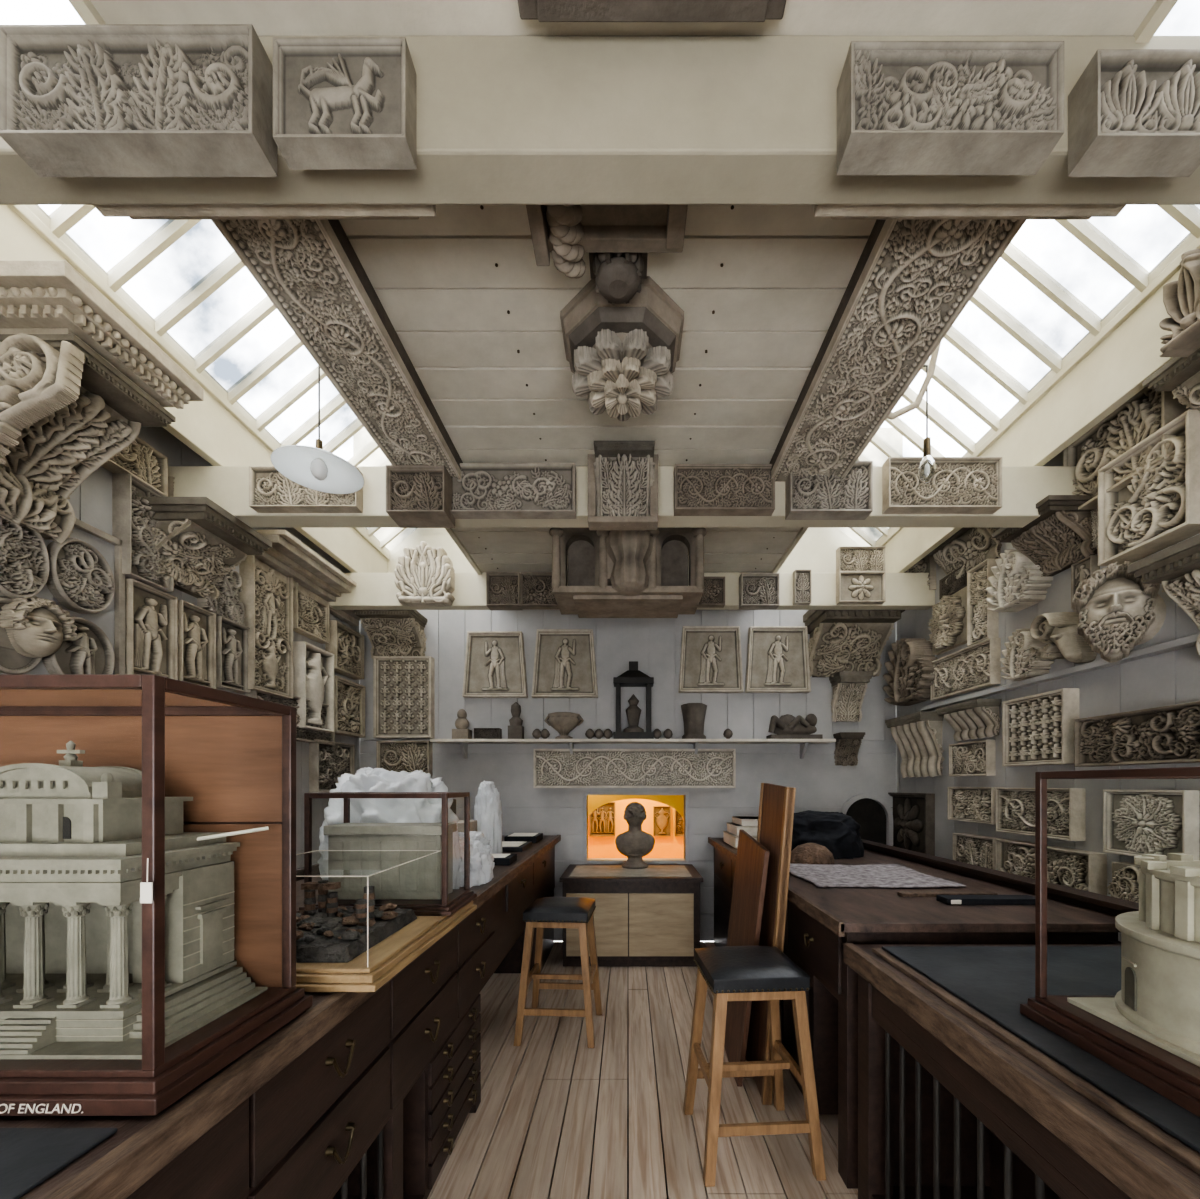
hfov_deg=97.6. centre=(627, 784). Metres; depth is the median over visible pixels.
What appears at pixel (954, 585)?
tablet
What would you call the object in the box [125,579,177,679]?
relief panel
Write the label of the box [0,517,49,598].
relief
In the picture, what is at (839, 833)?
cloth
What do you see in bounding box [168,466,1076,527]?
ceiling beam
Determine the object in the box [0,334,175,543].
bracket
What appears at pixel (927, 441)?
hanging light bulb
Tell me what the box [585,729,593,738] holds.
finial
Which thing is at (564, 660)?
relief panel
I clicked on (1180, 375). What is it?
corbel bracket
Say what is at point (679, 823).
relief
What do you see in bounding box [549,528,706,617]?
carved corbel
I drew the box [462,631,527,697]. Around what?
relief panel
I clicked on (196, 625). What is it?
relief panel
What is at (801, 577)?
tablet
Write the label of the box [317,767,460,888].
sheet
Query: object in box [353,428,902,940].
wall
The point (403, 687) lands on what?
relief
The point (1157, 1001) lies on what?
model
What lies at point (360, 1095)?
cabinet
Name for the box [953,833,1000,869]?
relief panel
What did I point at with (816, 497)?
relief panel
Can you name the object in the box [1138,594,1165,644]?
plaque
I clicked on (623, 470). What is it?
bracket
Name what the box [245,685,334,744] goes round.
relief panel
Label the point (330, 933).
model
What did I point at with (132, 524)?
relief
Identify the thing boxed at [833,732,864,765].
bracket
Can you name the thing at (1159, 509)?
relief panel
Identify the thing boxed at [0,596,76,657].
head
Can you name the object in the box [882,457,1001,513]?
relief panel
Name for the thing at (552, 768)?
relief
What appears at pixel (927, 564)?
tablet
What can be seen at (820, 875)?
cloth
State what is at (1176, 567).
corbel bracket
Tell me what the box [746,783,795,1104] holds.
wooden board
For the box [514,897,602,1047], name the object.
wooden stool
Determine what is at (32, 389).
carving
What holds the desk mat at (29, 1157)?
on the cabinet at (360, 1095)
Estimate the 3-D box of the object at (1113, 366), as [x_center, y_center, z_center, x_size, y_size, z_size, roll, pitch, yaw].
[2.295,-1.870,1.550,0.330,0.360,6.300,0,0,0]
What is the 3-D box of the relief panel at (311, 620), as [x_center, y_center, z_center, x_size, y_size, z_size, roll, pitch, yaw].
[-2.365,-1.297,3.901,0.070,0.385,0.404,0,0,0]
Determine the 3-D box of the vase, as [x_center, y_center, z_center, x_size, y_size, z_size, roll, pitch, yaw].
[0.577,-0.549,4.590,0.231,0.310,0.212,0,0,0]
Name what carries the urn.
on the wall shelf
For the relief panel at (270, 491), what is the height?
0.203 m
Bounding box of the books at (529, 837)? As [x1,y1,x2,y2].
[504,833,542,842]
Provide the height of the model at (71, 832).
0.468 m
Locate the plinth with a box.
[296,900,476,991]
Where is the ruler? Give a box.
[898,892,997,896]
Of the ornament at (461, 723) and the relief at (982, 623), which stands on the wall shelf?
the ornament at (461, 723)
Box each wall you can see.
[67,427,359,868]
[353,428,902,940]
[588,795,683,857]
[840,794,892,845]
[896,408,1199,941]
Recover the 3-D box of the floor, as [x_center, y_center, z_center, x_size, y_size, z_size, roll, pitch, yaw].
[0.000,1.430,1.550,4.800,0.060,6.300,0,0,0]
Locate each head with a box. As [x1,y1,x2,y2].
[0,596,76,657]
[1072,561,1159,662]
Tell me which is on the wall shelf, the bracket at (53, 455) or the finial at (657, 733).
the finial at (657, 733)
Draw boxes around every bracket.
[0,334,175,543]
[142,497,271,599]
[354,610,426,658]
[594,441,654,525]
[803,610,904,676]
[829,671,872,721]
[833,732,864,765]
[885,712,943,777]
[928,528,1001,584]
[935,699,1001,741]
[992,495,1096,576]
[1127,534,1199,655]
[1143,348,1199,410]
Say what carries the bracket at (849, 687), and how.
attached to the wall at (821, 785)
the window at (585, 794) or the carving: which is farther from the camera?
the window at (585, 794)
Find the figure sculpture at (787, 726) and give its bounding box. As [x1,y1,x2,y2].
[766,714,822,738]
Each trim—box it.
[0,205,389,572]
[588,454,657,529]
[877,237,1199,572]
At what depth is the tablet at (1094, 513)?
2.66 m
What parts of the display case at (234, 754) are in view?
panel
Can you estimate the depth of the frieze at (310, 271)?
1.80 m
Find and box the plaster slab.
[518,0,785,21]
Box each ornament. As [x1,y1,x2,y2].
[394,541,454,606]
[452,709,471,738]
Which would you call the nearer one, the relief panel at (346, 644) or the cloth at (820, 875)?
the cloth at (820, 875)
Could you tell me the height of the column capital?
0.130 m
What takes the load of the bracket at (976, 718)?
attached to the wall at (1173, 677)
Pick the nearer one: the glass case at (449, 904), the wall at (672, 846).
the glass case at (449, 904)
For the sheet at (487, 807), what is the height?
0.478 m
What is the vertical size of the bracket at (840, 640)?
0.572 m
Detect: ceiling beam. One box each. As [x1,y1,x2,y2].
[0,36,1199,204]
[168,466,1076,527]
[330,573,934,609]
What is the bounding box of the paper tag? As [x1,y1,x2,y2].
[140,858,152,902]
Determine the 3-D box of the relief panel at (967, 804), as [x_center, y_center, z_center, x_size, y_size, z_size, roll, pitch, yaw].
[2.357,0.132,3.580,0.086,0.238,0.464,0,0,0]
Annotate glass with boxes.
[296,850,440,966]
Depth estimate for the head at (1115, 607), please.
2.33 m
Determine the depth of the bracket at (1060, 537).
2.76 m
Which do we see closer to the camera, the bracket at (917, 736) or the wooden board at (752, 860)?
the wooden board at (752, 860)
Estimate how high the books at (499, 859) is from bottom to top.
0.044 m
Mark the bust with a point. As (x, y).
(634, 843)
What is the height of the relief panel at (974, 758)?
0.234 m
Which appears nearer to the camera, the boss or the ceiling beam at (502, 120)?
the ceiling beam at (502, 120)
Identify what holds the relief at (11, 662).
attached to the board at (111, 620)
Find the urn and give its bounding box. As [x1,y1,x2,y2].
[544,712,583,738]
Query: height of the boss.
0.260 m
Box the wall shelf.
[430,739,835,758]
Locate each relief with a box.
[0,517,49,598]
[0,597,42,673]
[42,616,114,673]
[46,538,114,613]
[112,473,173,591]
[239,555,292,698]
[373,656,434,738]
[533,749,735,787]
[589,802,614,835]
[653,806,670,835]
[675,810,683,835]
[967,559,998,645]
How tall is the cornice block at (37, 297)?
0.140 m
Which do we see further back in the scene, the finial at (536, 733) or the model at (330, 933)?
the finial at (536, 733)
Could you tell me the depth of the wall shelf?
4.48 m
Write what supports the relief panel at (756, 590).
attached to the ceiling
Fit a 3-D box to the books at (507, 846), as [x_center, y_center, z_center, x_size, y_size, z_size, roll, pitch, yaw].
[-0.850,0.431,3.700,0.280,0.034,0.360,0,0,0]
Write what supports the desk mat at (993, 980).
on the desk
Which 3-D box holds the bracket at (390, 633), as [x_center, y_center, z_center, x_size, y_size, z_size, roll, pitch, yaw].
[-2.036,-1.299,4.515,0.482,0.369,0.370,0,0,0]
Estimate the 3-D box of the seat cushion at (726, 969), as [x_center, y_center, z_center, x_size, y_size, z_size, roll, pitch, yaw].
[0.470,0.706,2.060,0.356,0.079,0.356,0,0,-4]
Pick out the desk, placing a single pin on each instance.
(932, 1097)
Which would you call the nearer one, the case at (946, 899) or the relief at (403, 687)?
the case at (946, 899)
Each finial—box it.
[532,729,540,738]
[541,729,549,738]
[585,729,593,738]
[594,729,602,738]
[603,729,612,738]
[653,729,661,738]
[663,729,672,738]
[723,729,732,738]
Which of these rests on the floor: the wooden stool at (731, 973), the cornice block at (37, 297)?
the wooden stool at (731, 973)
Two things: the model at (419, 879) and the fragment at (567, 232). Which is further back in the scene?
the model at (419, 879)
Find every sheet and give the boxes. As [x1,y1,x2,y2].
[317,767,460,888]
[458,831,494,886]
[474,781,501,853]
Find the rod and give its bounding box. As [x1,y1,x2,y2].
[197,826,268,840]
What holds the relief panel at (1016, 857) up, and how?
attached to the wall at (1173, 677)
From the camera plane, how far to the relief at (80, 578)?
2.24 m
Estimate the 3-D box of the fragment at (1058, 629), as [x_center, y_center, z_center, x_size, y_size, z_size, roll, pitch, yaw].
[2.303,-0.784,2.800,0.194,0.296,0.223,0,0,0]
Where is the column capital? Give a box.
[589,253,647,303]
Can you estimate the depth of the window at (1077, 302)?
2.38 m
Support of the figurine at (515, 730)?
on the wall shelf
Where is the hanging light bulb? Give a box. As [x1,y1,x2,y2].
[918,365,935,483]
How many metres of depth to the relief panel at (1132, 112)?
1.10 m
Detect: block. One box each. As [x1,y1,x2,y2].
[0,261,203,408]
[386,465,454,527]
[486,572,522,609]
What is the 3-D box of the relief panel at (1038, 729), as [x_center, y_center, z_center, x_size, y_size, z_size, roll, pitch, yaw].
[2.357,-0.315,3.019,0.085,0.400,0.455,0,0,0]
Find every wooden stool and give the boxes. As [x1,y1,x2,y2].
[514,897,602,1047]
[683,946,825,1186]
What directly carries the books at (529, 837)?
on the cabinet at (360, 1095)
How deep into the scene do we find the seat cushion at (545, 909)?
2.86 m
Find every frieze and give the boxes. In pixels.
[212,220,462,479]
[769,220,1025,481]
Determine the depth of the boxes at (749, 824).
3.93 m
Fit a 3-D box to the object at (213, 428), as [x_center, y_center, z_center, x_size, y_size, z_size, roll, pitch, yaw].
[-2.295,-1.870,1.550,0.330,0.360,6.300,0,0,0]
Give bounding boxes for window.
[25,205,416,555]
[583,792,688,863]
[839,0,1199,545]
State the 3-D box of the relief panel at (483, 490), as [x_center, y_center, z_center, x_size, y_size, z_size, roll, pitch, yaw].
[-0.593,-1.505,2.691,0.648,0.243,0.079,0,0,0]
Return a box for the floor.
[427,941,857,1198]
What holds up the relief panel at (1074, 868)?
attached to the wall at (1173, 677)
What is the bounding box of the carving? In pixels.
[0,333,83,463]
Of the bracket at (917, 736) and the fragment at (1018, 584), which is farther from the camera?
the bracket at (917, 736)
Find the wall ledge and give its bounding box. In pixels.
[919,634,1198,710]
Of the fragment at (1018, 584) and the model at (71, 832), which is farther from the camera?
the fragment at (1018, 584)
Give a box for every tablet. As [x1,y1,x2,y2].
[309,739,354,791]
[474,728,501,738]
[793,569,810,604]
[904,555,935,589]
[939,564,966,600]
[1071,555,1099,608]
[1090,507,1097,548]
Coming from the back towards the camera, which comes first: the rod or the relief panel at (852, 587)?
the relief panel at (852, 587)
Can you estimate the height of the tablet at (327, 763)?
0.400 m
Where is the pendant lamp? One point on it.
(315, 468)
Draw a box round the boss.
[560,276,683,420]
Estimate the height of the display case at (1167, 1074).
0.560 m
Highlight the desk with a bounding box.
[708,837,1199,1198]
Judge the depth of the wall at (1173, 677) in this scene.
2.81 m
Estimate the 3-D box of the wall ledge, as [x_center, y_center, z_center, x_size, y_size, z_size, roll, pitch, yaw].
[2.365,-0.604,2.700,0.070,0.030,3.000,0,0,0]
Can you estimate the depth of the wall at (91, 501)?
2.89 m
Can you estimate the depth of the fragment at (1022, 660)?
3.04 m
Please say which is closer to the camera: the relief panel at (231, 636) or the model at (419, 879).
the model at (419, 879)
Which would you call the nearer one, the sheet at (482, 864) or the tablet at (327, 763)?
the sheet at (482, 864)
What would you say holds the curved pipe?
attached to the ceiling
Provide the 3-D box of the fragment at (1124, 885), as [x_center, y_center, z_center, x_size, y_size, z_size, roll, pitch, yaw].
[2.354,0.484,2.413,0.092,0.225,0.250,0,0,0]
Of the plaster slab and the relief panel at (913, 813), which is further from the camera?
the relief panel at (913, 813)
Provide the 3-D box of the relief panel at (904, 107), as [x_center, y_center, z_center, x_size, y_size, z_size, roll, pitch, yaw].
[0.681,-1.442,1.121,0.440,0.189,0.077,0,0,0]
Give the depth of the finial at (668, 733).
4.56 m
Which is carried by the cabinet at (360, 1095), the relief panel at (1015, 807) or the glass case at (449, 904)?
the glass case at (449, 904)
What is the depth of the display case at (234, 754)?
1.01 m
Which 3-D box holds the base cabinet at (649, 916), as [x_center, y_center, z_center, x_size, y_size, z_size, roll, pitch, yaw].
[0.026,1.052,4.349,1.097,0.696,0.698,0,0,0]
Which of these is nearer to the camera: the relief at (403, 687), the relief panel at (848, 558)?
the relief panel at (848, 558)
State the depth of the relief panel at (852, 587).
4.05 m
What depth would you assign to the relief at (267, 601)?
3.40 m
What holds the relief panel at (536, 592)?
attached to the ceiling
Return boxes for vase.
[681,703,706,738]
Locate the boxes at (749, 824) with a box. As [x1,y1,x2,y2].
[723,816,758,848]
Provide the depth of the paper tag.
0.71 m
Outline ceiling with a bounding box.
[68,0,1177,574]
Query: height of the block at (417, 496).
0.227 m
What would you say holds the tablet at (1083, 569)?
attached to the wall at (1173, 677)
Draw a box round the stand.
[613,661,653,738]
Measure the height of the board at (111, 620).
0.760 m
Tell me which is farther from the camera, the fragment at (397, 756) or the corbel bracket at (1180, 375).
the fragment at (397, 756)
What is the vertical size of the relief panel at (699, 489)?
0.228 m
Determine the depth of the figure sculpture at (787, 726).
4.53 m
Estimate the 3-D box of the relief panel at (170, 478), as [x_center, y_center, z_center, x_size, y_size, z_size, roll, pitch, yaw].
[-2.376,-1.535,2.962,0.048,0.123,0.490,0,0,0]
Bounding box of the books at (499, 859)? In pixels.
[492,854,516,864]
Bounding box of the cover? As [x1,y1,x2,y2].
[790,843,834,864]
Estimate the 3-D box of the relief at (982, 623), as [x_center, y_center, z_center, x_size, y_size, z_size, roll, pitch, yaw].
[2.363,-1.210,3.503,0.074,0.513,0.207,0,0,0]
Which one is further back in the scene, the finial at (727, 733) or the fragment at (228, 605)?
the finial at (727, 733)
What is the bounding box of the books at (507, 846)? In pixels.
[502,841,531,851]
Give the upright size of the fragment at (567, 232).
0.147 m
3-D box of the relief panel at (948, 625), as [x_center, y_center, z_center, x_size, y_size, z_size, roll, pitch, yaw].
[2.342,-1.196,3.862,0.116,0.381,0.412,0,0,0]
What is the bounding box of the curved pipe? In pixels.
[887,342,940,419]
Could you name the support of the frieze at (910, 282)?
attached to the ceiling
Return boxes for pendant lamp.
[270,365,363,493]
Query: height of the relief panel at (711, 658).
0.576 m
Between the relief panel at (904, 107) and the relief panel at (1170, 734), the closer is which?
the relief panel at (904, 107)
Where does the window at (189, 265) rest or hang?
attached to the ceiling
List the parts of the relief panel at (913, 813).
relief frame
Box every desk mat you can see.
[0,1128,117,1198]
[882,946,1199,1152]
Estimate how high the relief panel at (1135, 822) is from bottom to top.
0.308 m
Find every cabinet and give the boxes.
[0,835,560,1198]
[559,864,702,965]
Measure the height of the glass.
0.200 m
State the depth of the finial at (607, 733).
4.57 m
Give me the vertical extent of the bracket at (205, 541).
0.378 m
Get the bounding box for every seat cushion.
[523,897,594,922]
[694,946,810,992]
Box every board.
[0,518,124,673]
[724,829,769,1086]
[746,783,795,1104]
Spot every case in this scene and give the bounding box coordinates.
[0,674,312,1115]
[296,792,476,915]
[936,895,1034,904]
[1020,767,1199,1116]
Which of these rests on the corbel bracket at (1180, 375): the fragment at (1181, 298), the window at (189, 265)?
the fragment at (1181, 298)
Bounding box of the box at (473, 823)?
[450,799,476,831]
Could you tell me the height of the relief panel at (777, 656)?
0.576 m
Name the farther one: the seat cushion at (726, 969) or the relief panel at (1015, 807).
the relief panel at (1015, 807)
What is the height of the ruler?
0.014 m
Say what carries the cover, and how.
on the desk
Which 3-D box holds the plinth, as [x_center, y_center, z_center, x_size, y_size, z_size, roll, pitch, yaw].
[-0.760,0.421,1.500,0.440,0.043,0.760,0,0,0]
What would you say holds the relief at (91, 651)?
attached to the board at (111, 620)
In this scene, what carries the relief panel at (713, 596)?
attached to the ceiling
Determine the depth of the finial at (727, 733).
4.57 m
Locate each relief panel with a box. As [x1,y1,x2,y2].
[0,24,277,176]
[101,437,167,496]
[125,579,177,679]
[168,476,174,496]
[178,600,215,688]
[216,616,250,693]
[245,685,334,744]
[249,466,362,512]
[273,37,416,169]
[293,582,329,643]
[293,641,333,732]
[325,620,363,679]
[334,676,364,737]
[450,463,575,518]
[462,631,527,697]
[520,572,558,608]
[531,629,597,697]
[674,464,774,515]
[678,626,743,692]
[697,576,724,607]
[739,573,779,608]
[745,626,810,692]
[785,461,872,519]
[836,546,885,574]
[836,571,885,604]
[837,41,1063,174]
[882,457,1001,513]
[888,793,934,855]
[928,586,966,654]
[930,638,1000,699]
[947,787,1003,823]
[949,740,995,775]
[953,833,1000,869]
[996,788,1085,840]
[996,839,1048,878]
[1002,688,1078,766]
[1047,846,1106,895]
[1063,387,1189,509]
[1068,49,1199,176]
[1074,701,1199,766]
[1098,410,1199,565]
[1103,790,1198,860]
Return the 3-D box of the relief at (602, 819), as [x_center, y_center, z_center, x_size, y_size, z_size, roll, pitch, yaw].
[-0.300,0.400,6.168,0.300,0.400,0.064,0,0,0]
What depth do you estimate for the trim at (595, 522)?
2.64 m
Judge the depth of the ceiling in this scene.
1.78 m
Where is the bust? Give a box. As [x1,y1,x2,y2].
[615,802,654,868]
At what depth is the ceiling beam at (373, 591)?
4.10 m
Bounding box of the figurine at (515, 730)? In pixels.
[508,702,523,738]
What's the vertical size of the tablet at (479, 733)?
0.100 m
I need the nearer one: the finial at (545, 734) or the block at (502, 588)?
the block at (502, 588)
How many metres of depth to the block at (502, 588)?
4.00 m
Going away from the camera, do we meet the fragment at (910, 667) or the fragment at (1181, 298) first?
the fragment at (1181, 298)
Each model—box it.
[0,741,267,1058]
[296,880,416,962]
[323,823,456,899]
[1067,853,1199,1066]
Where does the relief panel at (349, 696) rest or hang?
attached to the wall at (91, 501)
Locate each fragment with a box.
[197,570,244,624]
[376,741,432,775]
[526,205,687,278]
[883,638,937,705]
[986,549,1052,611]
[1000,629,1054,680]
[1030,612,1096,662]
[1107,862,1140,902]
[1159,249,1199,356]
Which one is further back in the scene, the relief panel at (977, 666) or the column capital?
the relief panel at (977, 666)
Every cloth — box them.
[789,863,965,887]
[791,810,863,858]
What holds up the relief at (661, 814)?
attached to the wall at (672, 846)

